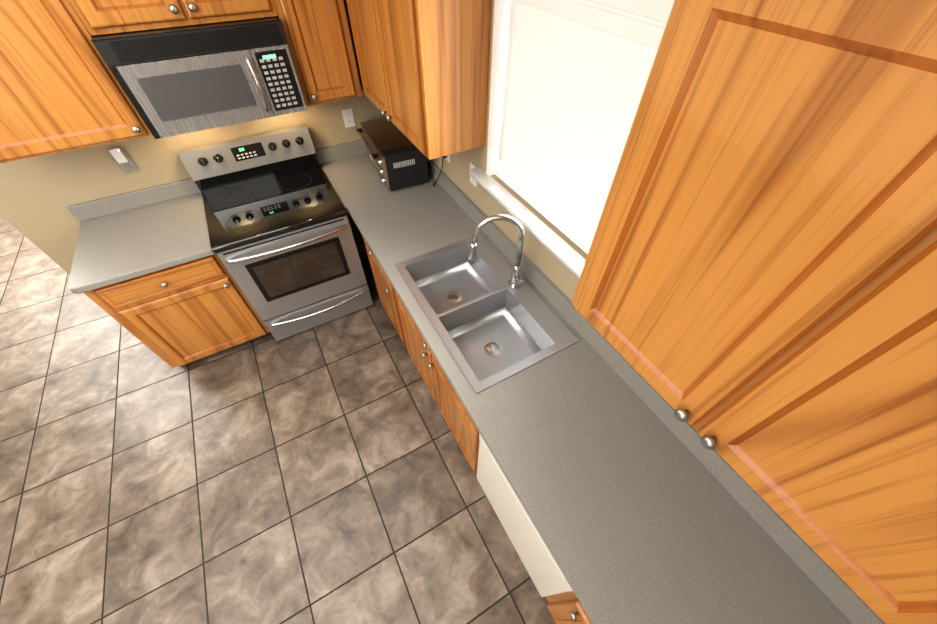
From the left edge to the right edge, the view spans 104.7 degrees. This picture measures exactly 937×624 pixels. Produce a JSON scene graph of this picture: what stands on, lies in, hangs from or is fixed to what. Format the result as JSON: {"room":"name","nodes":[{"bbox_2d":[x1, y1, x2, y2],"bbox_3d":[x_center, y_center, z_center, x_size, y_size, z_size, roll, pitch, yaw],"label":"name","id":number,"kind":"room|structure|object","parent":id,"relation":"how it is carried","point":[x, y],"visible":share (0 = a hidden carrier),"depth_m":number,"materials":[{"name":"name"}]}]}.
{"room":"kitchen","nodes":[
{"label":"kitchen","id":0,"kind":"room"},
{"bbox_2d":[0,91,385,274],"bbox_3d":[-3.223,-0.433,1.644,6.440,2.460,0.115,-23,54,-19],"label":"wall","id":1,"kind":"structure","parent":0,"point":[39,195],"depth_m":2.14,"materials":[{"name":"beige paint"}]},
{"bbox_2d":[0,0,151,163],"bbox_3d":[-1.949,-1.126,1.506,0.653,0.800,0.354,-23,54,-19],"label":"upper cabinet","id":2,"kind":"object","parent":1,"relation":"attached to","point":[61,90],"visible":1,"depth_m":1.57,"materials":[{"name":"brown wood"}]},
{"bbox_2d":[109,146,138,172],"bbox_3d":[-1.982,-0.868,2.074,0.072,0.150,0.040,-23,54,-19],"label":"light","id":3,"kind":"object","parent":1,"relation":"attached to","point":[124,161],"visible":0.98,"depth_m":2.07,"materials":[{"name":"white plastic"}]},
{"bbox_2d":[68,0,277,35],"bbox_3d":[-1.329,-1.522,1.575,0.763,0.388,0.354,-23,54,-19],"label":"upper cabinet","id":4,"kind":"object","parent":1,"relation":"attached to","point":[98,17],"visible":1,"depth_m":1.57,"materials":[{"name":"brown wood"}]},
{"bbox_2d":[91,16,307,138],"bbox_3d":[-1.313,-1.237,1.860,0.756,0.408,0.429,-23,54,-19],"label":"microwave","id":5,"kind":"object","parent":4,"relation":"attached to","point":[174,81],"visible":1,"depth_m":1.73,"materials":[{"name":"silver metal"}]},
{"bbox_2d":[273,0,361,105],"bbox_3d":[-0.851,-1.595,1.909,0.333,0.800,0.354,-23,54,-19],"label":"upper cabinet","id":6,"kind":"object","parent":1,"relation":"attached to","point":[318,38],"visible":0.98,"depth_m":1.94,"materials":[{"name":"brown wood"}]},
{"bbox_2d":[341,108,354,127],"bbox_3d":[-0.838,-1.354,2.525,0.072,0.117,0.008,-23,54,-19],"label":"outlet","id":7,"kind":"object","parent":1,"relation":"attached to","point":[348,117],"visible":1,"depth_m":2.52,"materials":[{"name":"white plastic"}]},
{"bbox_2d":[0,215,555,623],"bbox_3d":[-2.933,-0.670,3.488,8.300,0.060,11.800,-23,54,-19],"label":"floor","id":8,"kind":"structure","parent":0,"point":[324,473],"depth_m":2.08,"materials":[{"name":"tile"}]},
{"bbox_2d":[84,252,270,367],"bbox_3d":[-1.877,-0.151,2.461,0.640,0.865,0.669,-23,54,-19],"label":"base cabinet","id":9,"kind":"object","parent":8,"relation":"on","point":[180,315],"visible":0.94,"depth_m":2.21,"materials":[{"name":"brown wood"}]},
{"bbox_2d":[67,178,213,293],"bbox_3d":[-1.885,-0.470,2.071,0.660,0.138,0.667,-23,54,-19],"label":"countertop","id":10,"kind":"structure","parent":9,"relation":"on","point":[128,235],"depth_m":2.10,"materials":[{"name":"laminate"}]},
{"bbox_2d":[178,125,372,340],"bbox_3d":[-1.240,-0.486,2.535,0.764,1.190,0.708,-23,54,-19],"label":"range","id":11,"kind":"object","parent":8,"relation":"on","point":[283,244],"visible":1,"depth_m":2.33,"materials":[{"name":"silver metal"}]},
{"bbox_2d":[363,237,405,342],"bbox_3d":[-0.340,-0.279,2.582,0.646,0.865,0.597,-23,54,-19],"label":"base cabinet","id":12,"kind":"object","parent":8,"relation":"on","point":[386,293],"visible":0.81,"depth_m":2.48,"materials":[{"name":"brown wood"}]},
{"bbox_2d":[395,291,479,471],"bbox_3d":[0.054,0.261,2.135,0.646,0.865,1.005,-23,54,-19],"label":"base cabinet","id":13,"kind":"object","parent":8,"relation":"on","point":[461,425],"visible":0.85,"depth_m":2.00,"materials":[{"name":"brown wood"}]},
{"bbox_2d":[315,139,884,623],"bbox_3d":[0.044,-0.070,1.755,0.661,0.138,3.447,-23,54,-19],"label":"countertop","id":14,"kind":"structure","parent":13,"relation":"on","point":[639,503],"depth_m":1.26,"materials":[{"name":"laminate"}]},
{"bbox_2d":[356,118,427,190],"bbox_3d":[-0.528,-1.086,2.477,0.316,0.248,0.542,-20,53,-16],"label":"toaster oven","id":15,"kind":"object","parent":14,"relation":"on","point":[397,157],"visible":0.94,"depth_m":2.33,"materials":[{"name":"black metal"}]},
{"bbox_2d":[395,234,578,393],"bbox_3d":[0.051,-0.013,1.843,0.536,0.159,0.870,-23,54,-19],"label":"sink","id":16,"kind":"object","parent":14,"relation":"in","point":[492,327],"visible":0.98,"depth_m":1.83,"materials":[{"name":"silver metal"}]},
{"bbox_2d":[467,214,524,288],"bbox_3d":[0.152,-0.251,1.666,0.253,0.417,0.230,-23,54,-19],"label":"faucet","id":17,"kind":"object","parent":14,"relation":"on","point":[515,282],"visible":1,"depth_m":1.64,"materials":[{"name":"silver metal"}]},
{"bbox_2d":[477,433,572,596],"bbox_3d":[0.452,0.804,1.686,0.612,0.862,0.600,-23,54,-19],"label":"dishwasher","id":18,"kind":"object","parent":8,"relation":"on","point":[548,578],"visible":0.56,"depth_m":1.52,"materials":[{"name":"white"}]},
{"bbox_2d":[545,591,591,623],"bbox_3d":[0.747,1.208,1.349,0.646,0.865,0.600,-23,54,-19],"label":"base cabinet","id":19,"kind":"object","parent":8,"relation":"on","point":[565,607],"visible":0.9,"depth_m":1.38,"materials":[{"name":"brown wood"}]},
{"bbox_2d":[431,0,587,300],"bbox_3d":[0.679,-0.025,1.340,0.140,2.460,4.600,-23,54,-19],"label":"wall","id":20,"kind":"structure","parent":0,"point":[549,265],"depth_m":1.82,"materials":[{"name":"beige paint"}]},
{"bbox_2d":[343,0,490,159],"bbox_3d":[-0.365,-1.426,1.772,0.354,0.800,1.210,-23,54,-19],"label":"upper cabinet","id":21,"kind":"object","parent":20,"relation":"attached to","point":[422,66],"visible":1,"depth_m":1.55,"materials":[{"name":"brown wood"}]},
{"bbox_2d":[433,155,449,186],"bbox_3d":[-0.189,-0.936,2.302,0.077,0.324,0.167,-23,54,-19],"label":"outlet","id":22,"kind":"object","parent":20,"relation":"attached to","point":[447,157],"visible":0.48,"depth_m":2.24,"materials":[{"name":"white plastic"}]},
{"bbox_2d":[470,162,476,186],"bbox_3d":[0.025,-0.766,2.019,0.011,0.117,0.072,-23,54,-19],"label":"light switch","id":23,"kind":"object","parent":20,"relation":"attached to","point":[473,181],"visible":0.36,"depth_m":2.03,"materials":[{"name":"white plastic"}]},
{"bbox_2d":[469,167,585,278],"bbox_3d":[0.291,-0.376,1.662,0.068,0.100,1.060,-23,54,-19],"label":"window sill","id":24,"kind":"structure","parent":20,"relation":"attached to","point":[564,253],"depth_m":1.63,"materials":[{"name":"white"}]},
{"bbox_2d":[486,0,674,175],"bbox_3d":[0.379,-0.704,1.327,0.142,0.877,0.946,-23,54,-19],"label":"window","id":25,"kind":"structure","parent":20,"relation":"in","point":[655,12],"depth_m":1.39,"materials":[{"name":"white"}]},
{"bbox_2d":[495,0,664,253],"bbox_3d":[0.361,-0.669,1.346,0.064,0.739,0.850,-23,54,-19],"label":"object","id":26,"kind":"structure","parent":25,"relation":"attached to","point":[575,76],"depth_m":1.28,"materials":[{"name":"white"}]},
{"bbox_2d":[571,0,936,623],"bbox_3d":[0.661,-0.023,0.608,0.354,0.800,0.920,-23,54,-19],"label":"upper cabinet","id":27,"kind":"object","parent":20,"relation":"attached to","point":[754,302],"visible":1,"depth_m":0.56,"materials":[{"name":"brown wood"}]}
]}

